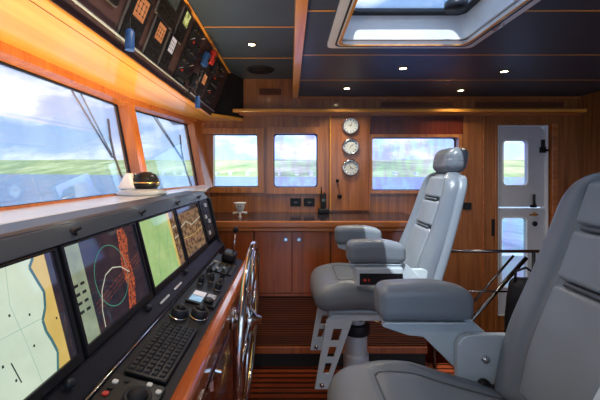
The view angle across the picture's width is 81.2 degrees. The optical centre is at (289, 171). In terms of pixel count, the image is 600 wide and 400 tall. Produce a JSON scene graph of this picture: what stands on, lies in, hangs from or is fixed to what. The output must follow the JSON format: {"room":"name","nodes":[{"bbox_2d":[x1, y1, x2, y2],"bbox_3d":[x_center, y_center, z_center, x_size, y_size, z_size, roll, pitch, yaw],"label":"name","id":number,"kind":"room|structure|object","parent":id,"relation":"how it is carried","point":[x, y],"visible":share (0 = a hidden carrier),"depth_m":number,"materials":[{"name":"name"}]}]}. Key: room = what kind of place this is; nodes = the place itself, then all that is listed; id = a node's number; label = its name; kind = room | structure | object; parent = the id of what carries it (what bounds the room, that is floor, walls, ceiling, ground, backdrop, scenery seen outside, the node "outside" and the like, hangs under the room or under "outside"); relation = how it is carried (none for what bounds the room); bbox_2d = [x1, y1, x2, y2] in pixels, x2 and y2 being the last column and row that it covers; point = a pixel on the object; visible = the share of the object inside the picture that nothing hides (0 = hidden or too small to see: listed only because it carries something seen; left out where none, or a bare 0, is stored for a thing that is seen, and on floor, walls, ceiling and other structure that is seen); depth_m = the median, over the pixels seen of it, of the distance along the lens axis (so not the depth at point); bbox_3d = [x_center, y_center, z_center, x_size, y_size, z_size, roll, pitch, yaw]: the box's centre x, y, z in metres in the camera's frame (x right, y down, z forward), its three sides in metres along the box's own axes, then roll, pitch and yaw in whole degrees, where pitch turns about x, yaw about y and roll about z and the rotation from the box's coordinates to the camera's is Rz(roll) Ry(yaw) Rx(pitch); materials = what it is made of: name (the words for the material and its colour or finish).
{"room":"control cabin","nodes":[
{"label":"control cabin","id":0,"kind":"room"},
{"bbox_2d":[0,41,192,119],"bbox_3d":[-1.140,-0.545,1.000,0.380,0.060,5.400,0,0,0],"label":"wall","id":1,"kind":"structure","parent":0,"point":[1,42],"depth_m":1.89,"materials":[{"name":"brown wood"}]},
{"bbox_2d":[29,0,204,115],"bbox_3d":[-0.801,-0.528,0.800,0.003,0.001,5.000,0,0,0],"label":"trim","id":2,"kind":"structure","parent":1,"relation":"attached to","point":[29,0],"depth_m":1.44,"materials":[{"name":"brown wood"}]},
{"bbox_2d":[0,0,242,120],"bbox_3d":[-0.905,-0.545,0.975,0.830,0.030,5.350,0,0,0],"label":"overhead panel","id":3,"kind":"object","parent":1,"relation":"attached to","point":[24,25],"depth_m":1.58,"materials":[{"name":"brown wood"}]},
{"bbox_2d":[169,119,203,127],"bbox_3d":[-1.055,-0.520,3.615,0.390,0.160,0.270,0,0,0],"label":"wall","id":4,"kind":"structure","parent":0,"point":[194,120],"depth_m":3.61,"materials":[{"name":"brown wood"}]},
{"bbox_2d":[204,188,209,197],"bbox_3d":[-1.005,0.905,0.975,0.350,1.490,5.350,0,0,0],"label":"wall","id":5,"kind":"structure","parent":0,"point":[207,193],"depth_m":3.56,"materials":[{"name":"brown wood"}]},
{"bbox_2d":[0,44,142,210],"bbox_3d":[-1.152,-0.168,1.416,0.273,0.694,2.172,0,0,0],"label":"window","id":6,"kind":"structure","parent":5,"relation":"in","point":[10,58],"depth_m":1.99,"materials":[{"name":"brown wood"}]},
{"bbox_2d":[71,90,122,178],"bbox_3d":[-1.210,-0.171,2.265,0.172,0.629,0.403,0,0,0],"label":"windshield wiper","id":7,"kind":"object","parent":6,"relation":"attached to","point":[73,93],"depth_m":2.28,"materials":[{"name":"metal"}]},
{"bbox_2d":[130,100,206,189],"bbox_3d":[-1.036,-0.168,3.019,0.412,0.694,1.038,0,0,0],"label":"window","id":8,"kind":"structure","parent":5,"relation":"in","point":[190,125],"depth_m":3.35,"materials":[{"name":"brown wood"}]},
{"bbox_2d":[153,117,191,185],"bbox_3d":[-1.073,-0.172,3.235,0.234,0.629,0.410,0,0,0],"label":"windshield wiper","id":9,"kind":"object","parent":8,"relation":"attached to","point":[161,126],"depth_m":3.31,"materials":[{"name":"metal"}]},
{"bbox_2d":[188,0,294,78],"bbox_3d":[-0.290,-0.926,1.025,0.740,0.187,5.450,0,0,0],"label":"ceiling","id":10,"kind":"structure","parent":0,"point":[229,42],"depth_m":2.42,"materials":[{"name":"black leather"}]},
{"bbox_2d":[51,0,242,117],"bbox_3d":[-0.843,-0.751,0.974,0.715,0.438,5.348,0,0,0],"label":"console","id":11,"kind":"object","parent":10,"relation":"attached to","point":[100,16],"visible":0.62,"depth_m":1.94,"materials":[{"name":"paint"}]},
{"bbox_2d":[107,0,119,7],"bbox_3d":[-0.658,-0.755,1.300,0.092,0.204,0.212,0,0,0],"label":"display","id":12,"kind":"object","parent":11,"relation":"on","point":[114,3],"visible":1,"depth_m":1.38,"materials":[{"name":"grey glass"}]},
{"bbox_2d":[36,0,211,116],"bbox_3d":[-0.750,-0.522,0.800,0.030,0.014,5.000,0,0,0],"label":"trim","id":13,"kind":"structure","parent":11,"relation":"attached to","point":[49,4],"depth_m":1.41,"materials":[{"name":"brown wood"}]},
{"bbox_2d":[125,15,134,51],"bbox_3d":[-0.674,-0.585,1.470,0.040,0.148,0.039,0,0,0],"label":"tag","id":14,"kind":"object","parent":11,"relation":"hanging from","point":[129,33],"visible":1,"depth_m":1.46,"materials":[{"name":"blue plastic"}]},
{"bbox_2d":[115,0,152,50],"bbox_3d":[-0.687,-0.680,1.560,0.103,0.232,0.182,0,0,0],"label":"display","id":15,"kind":"object","parent":11,"relation":"attached to","point":[139,11],"visible":0.84,"depth_m":1.54,"materials":[{"name":"black plastic"}]},
{"bbox_2d":[141,15,168,62],"bbox_3d":[-0.688,-0.675,1.800,0.092,0.204,0.162,0,0,0],"label":"display","id":16,"kind":"object","parent":11,"relation":"on","point":[155,39],"visible":0.91,"depth_m":1.77,"materials":[{"name":"black plastic"}]},
{"bbox_2d":[156,31,178,71],"bbox_3d":[-0.688,-0.675,1.980,0.092,0.204,0.132,0,0,0],"label":"display","id":17,"kind":"object","parent":11,"relation":"on","point":[171,42],"visible":0.95,"depth_m":1.95,"materials":[{"name":"black plastic"}]},
{"bbox_2d":[154,0,182,29],"bbox_3d":[-0.619,-0.860,1.810,0.082,0.176,0.232,0,0,0],"label":"display","id":18,"kind":"object","parent":11,"relation":"on","point":[168,11],"visible":1,"depth_m":1.81,"materials":[{"name":"grey glass"}]},
{"bbox_2d":[173,5,191,44],"bbox_3d":[-0.622,-0.852,2.040,0.085,0.185,0.142,0,0,0],"label":"display","id":19,"kind":"object","parent":11,"relation":"on","point":[184,20],"visible":0.94,"depth_m":2.02,"materials":[{"name":"black plastic"}]},
{"bbox_2d":[172,53,193,84],"bbox_3d":[-0.688,-0.655,2.280,0.094,0.179,0.200,0,0,0],"label":"board","id":20,"kind":"object","parent":11,"relation":"attached to","point":[181,73],"visible":0.98,"depth_m":2.26,"materials":[{"name":"black plastic"}]},
{"bbox_2d":[186,72,198,97],"bbox_3d":[-0.686,-0.602,2.441,0.124,0.187,0.108,0,0,0],"label":"handset","id":21,"kind":"object","parent":11,"relation":"attached to","point":[193,79],"visible":1,"depth_m":2.39,"materials":[{"name":"black plastic"}]},
{"bbox_2d":[183,22,204,62],"bbox_3d":[-0.619,-0.840,2.300,0.101,0.198,0.220,0,0,0],"label":"board","id":22,"kind":"object","parent":11,"relation":"attached to","point":[194,41],"visible":1,"depth_m":2.28,"materials":[{"name":"black plastic"}]},
{"bbox_2d":[195,88,199,107],"bbox_3d":[-0.687,-0.550,2.600,0.040,0.148,0.039,0,0,0],"label":"tag","id":23,"kind":"object","parent":11,"relation":"hanging from","point":[197,98],"visible":0.98,"depth_m":2.58,"materials":[{"name":"blue plastic"}]},
{"bbox_2d":[194,70,207,96],"bbox_3d":[-0.685,-0.684,2.720,0.082,0.176,0.162,0,0,0],"label":"display","id":24,"kind":"object","parent":11,"relation":"on","point":[203,78],"visible":0.95,"depth_m":2.69,"materials":[{"name":"black plastic"}]},
{"bbox_2d":[198,51,210,76],"bbox_3d":[-0.622,-0.773,2.520,0.124,0.187,0.108,0,0,0],"label":"handset","id":25,"kind":"object","parent":11,"relation":"attached to","point":[205,58],"visible":0.96,"depth_m":2.47,"materials":[{"name":"blue plastic"}]},
{"bbox_2d":[202,85,214,106],"bbox_3d":[-0.693,-0.642,3.020,0.083,0.151,0.260,0,0,0],"label":"board","id":26,"kind":"object","parent":11,"relation":"attached to","point":[209,93],"visible":0.95,"depth_m":2.99,"materials":[{"name":"black plastic"}]},
{"bbox_2d":[205,50,216,73],"bbox_3d":[-0.602,-0.826,2.640,0.124,0.187,0.108,0,0,0],"label":"handset","id":27,"kind":"object","parent":11,"relation":"attached to","point":[213,53],"visible":0.84,"depth_m":2.60,"materials":[{"name":"red plastic"}]},
{"bbox_2d":[207,60,218,82],"bbox_3d":[-0.615,-0.791,2.770,0.124,0.187,0.108,0,0,0],"label":"handset","id":28,"kind":"object","parent":11,"relation":"attached to","point":[213,68],"visible":0.91,"depth_m":2.72,"materials":[{"name":"black plastic"}]},
{"bbox_2d":[208,59,223,90],"bbox_3d":[-0.625,-0.823,3.020,0.108,0.216,0.260,0,0,0],"label":"board","id":29,"kind":"object","parent":11,"relation":"attached to","point":[214,81],"visible":0.91,"depth_m":3.03,"materials":[{"name":"black plastic"}]},
{"bbox_2d":[184,0,230,72],"bbox_3d":[-0.588,-0.964,0.850,0.025,0.012,5.100,0,0,0],"label":"trim","id":30,"kind":"structure","parent":10,"relation":"attached to","point":[187,3],"depth_m":2.39,"materials":[{"name":"brown wood"}]},
{"bbox_2d":[204,27,293,27],"bbox_3d":[1.212,-0.876,2.340,3.575,0.191,0.012,0,0,0],"label":"trim","id":31,"kind":"structure","parent":10,"relation":"attached to","point":[204,27],"depth_m":2.34,"materials":[{"name":"brown wood"}]},
{"bbox_2d":[247,42,255,45],"bbox_3d":[-0.290,-0.966,2.650,0.071,0.007,0.071,0,0,0],"label":"recessed light","id":32,"kind":"object","parent":10,"relation":"in","point":[249,43],"visible":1,"depth_m":2.64,"materials":[{"name":"white metal"}]},
{"bbox_2d":[223,58,292,58],"bbox_3d":[1.212,-0.876,2.980,3.575,0.191,0.012,0,0,0],"label":"trim","id":33,"kind":"structure","parent":10,"relation":"attached to","point":[223,58],"depth_m":2.98,"materials":[{"name":"brown wood"}]},
{"bbox_2d":[247,66,273,73],"bbox_3d":[-0.280,-0.965,3.320,0.260,0.008,0.260,0,0,0],"label":"ceiling speaker","id":34,"kind":"object","parent":10,"relation":"attached to","point":[253,69],"visible":1,"depth_m":3.31},
{"bbox_2d":[251,330,503,399],"bbox_3d":[0.900,1.675,1.025,4.400,0.050,5.450,0,0,0],"label":"floor","id":35,"kind":"structure","parent":0,"point":[267,382],"depth_m":2.76,"materials":[{"name":"brown wood"}]},
{"bbox_2d":[0,186,250,399],"bbox_3d":[-0.637,0.894,1.550,0.807,1.511,3.900,0,0,0],"label":"console","id":36,"kind":"object","parent":35,"relation":"on","point":[206,369],"depth_m":1.24,"materials":[{"name":"grey paint"}]},
{"bbox_2d":[0,248,84,399],"bbox_3d":[-0.587,0.349,0.694,0.103,0.302,0.449,0,0,0],"label":"monitor","id":37,"kind":"object","parent":36,"relation":"on","point":[40,345],"visible":1,"depth_m":0.80,"materials":[{"name":"black plastic"}]},
{"bbox_2d":[70,226,81,235],"bbox_3d":[-0.627,0.174,1.021,0.031,0.029,0.029,0,0,0],"label":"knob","id":38,"kind":"object","parent":36,"relation":"attached to","point":[73,231],"visible":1,"depth_m":1.02,"materials":[{"name":"black plastic"}]},
{"bbox_2d":[70,228,77,235],"bbox_3d":[-0.632,0.176,1.020,0.022,0.025,0.026,0,0,0],"label":"socket","id":39,"kind":"object","parent":38,"relation":"attached to","point":[74,231],"depth_m":1.02,"materials":[{"name":"black plastic"}]},
{"bbox_2d":[0,191,182,224],"bbox_3d":[-0.907,0.149,1.110,0.265,0.021,3.020,0,0,0],"label":"shelf","id":40,"kind":"object","parent":36,"relation":"attached to","point":[10,216],"depth_m":1.34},
{"bbox_2d":[52,222,153,357],"bbox_3d":[-0.587,0.349,1.159,0.103,0.302,0.449,0,0,0],"label":"monitor","id":41,"kind":"object","parent":36,"relation":"on","point":[106,276],"visible":0.95,"depth_m":1.09,"materials":[{"name":"black plastic"}]},
{"bbox_2d":[92,374,165,399],"bbox_3d":[-0.410,0.568,0.900,0.154,0.073,0.130,0,0,0],"label":"panel","id":42,"kind":"object","parent":36,"relation":"on","point":[118,387],"visible":1,"depth_m":0.91,"materials":[{"name":"black plastic"}]},
{"bbox_2d":[116,172,166,195],"bbox_3d":[-0.910,0.068,2.150,0.289,0.141,0.289,0,0,0],"label":"compass","id":43,"kind":"object","parent":36,"relation":"on","point":[142,183],"visible":1,"depth_m":2.10,"materials":[{"name":"paint"}]},
{"bbox_2d":[118,173,135,189],"bbox_3d":[-0.986,0.056,2.144,0.103,0.099,0.099,0,0,0],"label":"hood","id":44,"kind":"object","parent":43,"relation":"attached to","point":[128,182],"depth_m":2.10,"materials":[{"name":"white plastic"}]},
{"bbox_2d":[133,210,187,294],"bbox_3d":[-0.587,0.349,1.629,0.103,0.302,0.449,0,0,0],"label":"monitor","id":45,"kind":"object","parent":36,"relation":"on","point":[160,238],"visible":0.84,"depth_m":1.58,"materials":[{"name":"black plastic"}]},
{"bbox_2d":[124,321,196,384],"bbox_3d":[-0.407,0.577,1.150,0.125,0.051,0.330,0,0,0],"label":"keyboard","id":46,"kind":"object","parent":36,"relation":"on","point":[157,361],"visible":1,"depth_m":1.10,"materials":[{"name":"black plastic"}]},
{"bbox_2d":[165,186,209,192],"bbox_3d":[-0.832,0.150,3.061,0.344,0.020,0.879,0,0,0],"label":"shelf","id":47,"kind":"object","parent":36,"relation":"attached to","point":[203,189],"depth_m":2.80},
{"bbox_2d":[173,202,208,263],"bbox_3d":[-0.587,0.349,2.094,0.103,0.302,0.449,0,0,0],"label":"monitor","id":48,"kind":"object","parent":36,"relation":"on","point":[189,219],"visible":0.8,"depth_m":2.07,"materials":[{"name":"black plastic"}]},
{"bbox_2d":[185,288,220,308],"bbox_3d":[-0.396,0.576,1.620,0.137,0.061,0.160,0,0,0],"label":"panel","id":49,"kind":"object","parent":36,"relation":"on","point":[197,296],"visible":0.99,"depth_m":1.59,"materials":[{"name":"black plastic"}]},
{"bbox_2d":[198,199,214,239],"bbox_3d":[-0.586,0.330,2.465,0.086,0.267,0.220,0,0,0],"label":"panel","id":50,"kind":"object","parent":36,"relation":"attached to","point":[203,204],"visible":0.96,"depth_m":2.43,"materials":[{"name":"grey paint"}]},
{"bbox_2d":[221,226,238,262],"bbox_3d":[-0.380,0.477,2.330,0.147,0.242,0.130,0,0,0],"label":"lever","id":51,"kind":"object","parent":36,"relation":"on","point":[229,255],"visible":1,"depth_m":2.28,"materials":[{"name":"black plastic"}]},
{"bbox_2d":[231,241,261,399],"bbox_3d":[-0.200,0.684,1.630,0.166,0.723,0.718,0,0,0],"label":"steering wheel","id":52,"kind":"object","parent":36,"relation":"attached to","point":[247,317],"visible":0.99,"depth_m":1.57,"materials":[{"name":"metal"}]},
{"bbox_2d":[253,293,320,365],"label":"step","id":53,"kind":"structure","parent":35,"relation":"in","point":[285,330],"depth_m":2.94,"materials":[{"name":"brown wood"}]},
{"bbox_2d":[218,231,253,259],"bbox_3d":[-0.547,0.724,3.284,0.485,0.582,0.721,0,0,0],"label":"base cabinet","id":54,"kind":"object","parent":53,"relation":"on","point":[243,238],"visible":0.23,"depth_m":2.92,"materials":[{"name":"brown wood"}]},
{"bbox_2d":[218,228,404,230],"bbox_3d":[0.182,0.477,2.913,1.965,0.029,0.025,0,0,0],"label":"trim","id":55,"kind":"structure","parent":54,"relation":"attached to","point":[219,229],"depth_m":2.90,"materials":[{"name":"brown wood"}]},
{"bbox_2d":[214,212,409,220],"bbox_3d":[0.185,0.423,3.267,1.970,0.012,0.714,0,0,0],"label":"countertop","id":56,"kind":"structure","parent":54,"relation":"on","point":[219,216],"depth_m":3.28,"materials":[{"name":"wood"}]},
{"bbox_2d":[233,202,246,217],"bbox_3d":[-0.460,0.348,3.220,0.131,0.138,0.115,0,0,0],"label":"cup","id":57,"kind":"object","parent":56,"relation":"on","point":[239,206],"visible":1,"depth_m":3.20,"materials":[{"name":"ceramic"}]},
{"bbox_2d":[235,204,244,211],"bbox_3d":[-0.460,0.327,3.220,0.095,0.075,0.095,0,0,0],"label":"bowl","id":58,"kind":"object","parent":57,"relation":"on","point":[239,207],"depth_m":3.19,"materials":[{"name":"ceramic"}]},
{"bbox_2d":[216,221,407,227],"bbox_3d":[0.190,0.433,2.897,1.980,0.057,0.024,0,0,0],"label":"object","id":59,"kind":"object","parent":56,"relation":"attached to","point":[220,224],"visible":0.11,"depth_m":2.88,"materials":[{"name":"brown wood"}]},
{"bbox_2d":[318,187,328,213],"bbox_3d":[0.335,0.282,3.520,0.110,0.270,0.090,0,0,0],"label":"radio","id":60,"kind":"object","parent":56,"relation":"on","point":[322,210],"visible":1,"depth_m":3.50,"materials":[{"name":"black plastic"}]},
{"bbox_2d":[254,231,329,292],"bbox_3d":[0.018,0.724,3.279,0.635,0.582,0.732,0,0,0],"label":"base cabinet","id":61,"kind":"object","parent":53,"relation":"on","point":[288,259],"visible":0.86,"depth_m":2.92,"materials":[{"name":"brown wood"}]},
{"bbox_2d":[310,147,468,388],"bbox_3d":[0.655,0.743,2.373,1.029,1.814,0.688,0,0,0],"label":"chair","id":62,"kind":"object","parent":35,"relation":"on","point":[344,292],"visible":0.82,"depth_m":2.15,"materials":[{"name":"grey leather"}]},
{"bbox_2d":[367,321,426,365],"label":"step","id":63,"kind":"structure","parent":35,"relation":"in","point":[383,343],"depth_m":2.94,"materials":[{"name":"brown wood"}]},
{"bbox_2d":[330,231,403,262],"bbox_3d":[0.743,0.724,3.284,0.805,0.582,0.721,0,0,0],"label":"base cabinet","id":64,"kind":"object","parent":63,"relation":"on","point":[337,255],"visible":0.15,"depth_m":2.92,"materials":[{"name":"brown wood"}]},
{"bbox_2d":[327,172,599,399],"bbox_3d":[0.660,0.743,1.030,1.079,1.814,0.665,0,0,0],"label":"chair","id":65,"kind":"object","parent":35,"relation":"on","point":[549,349],"visible":1,"depth_m":1.19,"materials":[{"name":"grey leather"}]},
{"bbox_2d":[432,250,539,367],"bbox_3d":[1.760,1.154,3.028,1.108,0.993,0.163,0,0,0],"label":"stair railing","id":66,"kind":"object","parent":35,"relation":"on","point":[524,259],"visible":0.31,"depth_m":2.98,"materials":[{"name":"metal"}]},
{"bbox_2d":[504,266,531,332],"bbox_3d":[1.867,1.203,2.829,0.304,0.884,0.178,0,0,0],"label":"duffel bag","id":67,"kind":"object","parent":35,"relation":"on","point":[516,285],"visible":0.27,"depth_m":2.81,"materials":[{"name":"black fabric"}]},
{"bbox_2d":[204,79,577,329],"bbox_3d":[1.100,0.315,3.700,4.000,2.670,0.100,0,0,0],"label":"wall","id":68,"kind":"structure","parent":0,"point":[464,270],"depth_m":3.65,"materials":[{"name":"brown wood"}]},
{"bbox_2d":[184,122,212,187],"bbox_3d":[-0.950,-0.177,3.605,0.300,0.675,0.170,0,0,0],"label":"trim","id":69,"kind":"structure","parent":68,"relation":"attached to","point":[198,125],"depth_m":3.58,"materials":[{"name":"brown wood"}]},
{"bbox_2d":[201,128,263,192],"bbox_3d":[-0.627,-0.119,3.670,0.715,0.668,0.110,0,0,0],"label":"window","id":70,"kind":"structure","parent":68,"relation":"in","point":[259,132],"depth_m":3.62,"materials":[{"name":"brown wood"}]},
{"bbox_2d":[258,87,281,95],"bbox_3d":[-0.205,-0.835,3.645,0.250,0.090,0.008,0,0,0],"label":"air vent","id":71,"kind":"object","parent":68,"relation":"in","point":[262,91],"visible":1,"depth_m":3.64,"materials":[{"name":"brown wood"}]},
{"bbox_2d":[267,127,323,193],"bbox_3d":[0.058,-0.119,3.670,0.588,0.688,0.110,0,0,0],"label":"window","id":72,"kind":"structure","parent":68,"relation":"in","point":[272,132],"depth_m":3.62,"materials":[{"name":"brown wood"}]},
{"bbox_2d":[290,198,300,205],"bbox_3d":[0.060,0.315,3.639,0.115,0.085,0.020,0,0,0],"label":"wall socket","id":73,"kind":"object","parent":68,"relation":"attached to","point":[293,201],"visible":1,"depth_m":3.64,"materials":[{"name":"black plastic"}]},
{"bbox_2d":[304,198,314,205],"bbox_3d":[0.200,0.315,3.639,0.115,0.085,0.020,0,0,0],"label":"wall socket","id":74,"kind":"object","parent":68,"relation":"attached to","point":[307,201],"visible":1,"depth_m":3.64,"materials":[{"name":"black plastic"}]},
{"bbox_2d":[329,115,330,210],"bbox_3d":[0.417,-0.100,3.635,0.015,1.000,0.030,0,0,0],"label":"trim","id":75,"kind":"structure","parent":68,"relation":"attached to","point":[330,115],"depth_m":3.62,"materials":[{"name":"brown wood"}]},
{"bbox_2d":[336,179,341,198],"bbox_3d":[0.504,0.173,3.611,0.064,0.202,0.026,0,0,0],"label":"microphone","id":76,"kind":"object","parent":68,"relation":"hanging from","point":[339,196],"visible":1,"depth_m":3.60,"materials":[{"name":"black plastic"}]},
{"bbox_2d":[331,114,369,210],"bbox_3d":[0.625,-0.100,3.625,0.400,1.000,0.050,0,0,0],"label":"panel","id":77,"kind":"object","parent":68,"relation":"attached to","point":[354,190],"depth_m":3.63,"materials":[{"name":"brown wood"}]},
{"bbox_2d":[342,138,358,154],"bbox_3d":[0.625,-0.262,3.607,0.179,0.179,0.034,0,0,0],"label":"gauge","id":78,"kind":"object","parent":68,"relation":"attached to","point":[350,146],"visible":1,"depth_m":3.61,"materials":[{"name":"metal"}]},
{"bbox_2d":[342,159,358,175],"bbox_3d":[0.625,-0.045,3.607,0.179,0.179,0.034,0,0,0],"label":"gauge","id":79,"kind":"object","parent":68,"relation":"attached to","point":[350,167],"visible":1,"depth_m":3.61,"materials":[{"name":"metal"}]},
{"bbox_2d":[342,117,358,134],"bbox_3d":[0.625,-0.475,3.607,0.179,0.179,0.034,0,0,0],"label":"clock","id":80,"kind":"object","parent":68,"relation":"attached to","point":[350,125],"visible":1,"depth_m":3.61,"materials":[{"name":"metal"}]},
{"bbox_2d":[239,113,579,115],"bbox_3d":[1.225,-0.595,3.630,3.530,0.020,0.040,0,0,0],"label":"trim","id":81,"kind":"structure","parent":68,"relation":"attached to","point":[241,114],"depth_m":3.61,"materials":[{"name":"brown wood"}]},
{"bbox_2d":[233,109,586,112],"bbox_3d":[1.210,-0.623,3.590,3.579,0.035,0.120,0,0,0],"label":"trim","id":82,"kind":"structure","parent":68,"relation":"attached to","point":[234,110],"depth_m":3.53,"materials":[{"name":"brown wood"}]},
{"bbox_2d":[370,134,461,192],"bbox_3d":[1.298,-0.084,3.670,0.953,0.612,0.110,0,0,0],"label":"window","id":83,"kind":"structure","parent":68,"relation":"in","point":[457,138],"depth_m":3.62,"materials":[{"name":"brown wood"}]},
{"bbox_2d":[379,101,452,107],"bbox_3d":[1.315,-0.703,3.645,0.770,0.075,0.008,0,0,0],"label":"air vent","id":84,"kind":"object","parent":68,"relation":"in","point":[382,104],"visible":1,"depth_m":3.64,"materials":[{"name":"brown wood"}]},
{"bbox_2d":[371,116,463,133],"bbox_3d":[1.320,-0.483,3.635,0.960,0.183,0.030,0,0,0],"label":"trim","id":85,"kind":"structure","parent":68,"relation":"attached to","point":[379,124],"depth_m":3.64,"materials":[{"name":"brown wood"}]},
{"bbox_2d":[425,341,448,362],"bbox_3d":[1.865,2.490,3.320,1.410,1.580,0.640,0,0,0],"label":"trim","id":86,"kind":"structure","parent":68,"relation":"attached to","point":[428,357],"depth_m":3.62,"materials":[{"name":"brown wood"}]},
{"bbox_2d":[299,96,579,98],"bbox_3d":[1.544,-0.772,3.635,2.909,0.022,0.030,0,0,0],"label":"trim","id":87,"kind":"structure","parent":68,"relation":"attached to","point":[300,97],"depth_m":3.62,"materials":[{"name":"brown wood"}]},
{"bbox_2d":[463,202,471,209],"bbox_3d":[1.845,0.355,3.641,0.085,0.075,0.016,0,0,0],"label":"light switch","id":88,"kind":"object","parent":68,"relation":"attached to","point":[466,205],"visible":0.88,"depth_m":3.64,"materials":[{"name":"black plastic"}]},
{"bbox_2d":[482,116,483,330],"bbox_3d":[2.013,0.525,3.643,0.015,2.250,0.014,0,0,0],"label":"trim","id":89,"kind":"structure","parent":68,"relation":"attached to","point":[482,116],"depth_m":3.64,"materials":[{"name":"brown wood"}]},
{"bbox_2d":[492,219,494,235],"bbox_3d":[2.114,0.578,3.643,0.028,0.175,0.014,0,0,0],"label":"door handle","id":90,"kind":"object","parent":68,"relation":"attached to","point":[493,220],"visible":1,"depth_m":3.64,"materials":[{"name":"black plastic"}]},
{"bbox_2d":[474,101,564,107],"bbox_3d":[2.390,-0.703,3.645,0.940,0.075,0.008,0,0,0],"label":"air vent","id":91,"kind":"object","parent":68,"relation":"in","point":[477,104],"visible":1,"depth_m":3.64,"materials":[{"name":"brown wood"}]},
{"bbox_2d":[494,122,549,330],"bbox_3d":[2.415,0.565,3.640,0.570,2.170,0.020,0,0,0],"label":"trim","id":92,"kind":"structure","parent":68,"relation":"attached to","point":[496,124],"depth_m":3.63,"materials":[{"name":"brown wood"}]},
{"bbox_2d":[498,125,548,315],"bbox_3d":[2.420,0.503,3.641,0.518,1.974,0.108,0,0,0],"label":"door","id":93,"kind":"structure","parent":68,"relation":"in","point":[533,193],"depth_m":3.65,"materials":[{"name":"white metal"}]},
{"bbox_2d":[549,123,557,226],"bbox_3d":[2.730,0.575,3.625,0.060,2.150,0.050,0,0,0],"label":"trim","id":94,"kind":"structure","parent":68,"relation":"attached to","point":[553,128],"depth_m":3.60,"materials":[{"name":"brown wood"}]},
{"bbox_2d":[298,0,599,96],"bbox_3d":[1.575,-0.808,1.025,3.050,0.050,5.450,0,0,0],"label":"ceiling","id":95,"kind":"structure","parent":0,"point":[544,53],"depth_m":2.46,"materials":[{"name":"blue leather"}]},
{"bbox_2d":[292,0,307,98],"bbox_3d":[0.054,-0.866,0.975,0.056,0.206,5.349,0,0,0],"label":"trim","id":96,"kind":"structure","parent":95,"relation":"attached to","point":[301,6],"depth_m":2.03,"materials":[{"name":"brown wood"}]},
{"bbox_2d":[327,0,540,47],"bbox_3d":[0.665,-0.843,1.560,0.880,0.200,1.150,0,0,0],"label":"roof hatch","id":97,"kind":"object","parent":95,"relation":"attached to","point":[458,19],"visible":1,"depth_m":2.05,"materials":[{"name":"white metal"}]},
{"bbox_2d":[307,10,599,11],"bbox_3d":[1.212,-0.876,1.700,3.575,0.191,0.012,0,0,0],"label":"trim","id":98,"kind":"structure","parent":95,"relation":"attached to","point":[307,10],"depth_m":1.70,"materials":[{"name":"brown wood"}]},
{"bbox_2d":[578,91,599,179],"bbox_3d":[3.050,0.408,1.025,0.100,2.483,5.450,0,0,0],"label":"wall","id":99,"kind":"structure","parent":0,"point":[589,121],"depth_m":3.51,"materials":[{"name":"brown wood"}]},
{"label":"outside","id":100,"kind":"structure","parent":0,"visible":0},
{"bbox_2d":[502,253,522,285],"bbox_3d":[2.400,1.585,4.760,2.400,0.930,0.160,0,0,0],"label":"door window","id":101,"kind":"structure","parent":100,"point":[517,258],"depth_m":4.72,"materials":[{"name":"clear glass"}]},
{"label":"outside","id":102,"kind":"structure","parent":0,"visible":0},
{"bbox_2d":[0,174,539,249],"bbox_3d":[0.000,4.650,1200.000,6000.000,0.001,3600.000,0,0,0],"label":"sea","id":103,"kind":"structure","parent":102,"point":[15,189],"depth_m":130.20,"materials":[{"name":"liquid"}]},
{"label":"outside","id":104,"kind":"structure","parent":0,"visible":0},
{"bbox_2d":[0,159,523,176],"bbox_3d":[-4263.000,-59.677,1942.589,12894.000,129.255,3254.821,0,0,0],"label":"shore","id":105,"kind":"structure","parent":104,"point":[238,167],"depth_m":514.09,"materials":[{"name":"green plant"}]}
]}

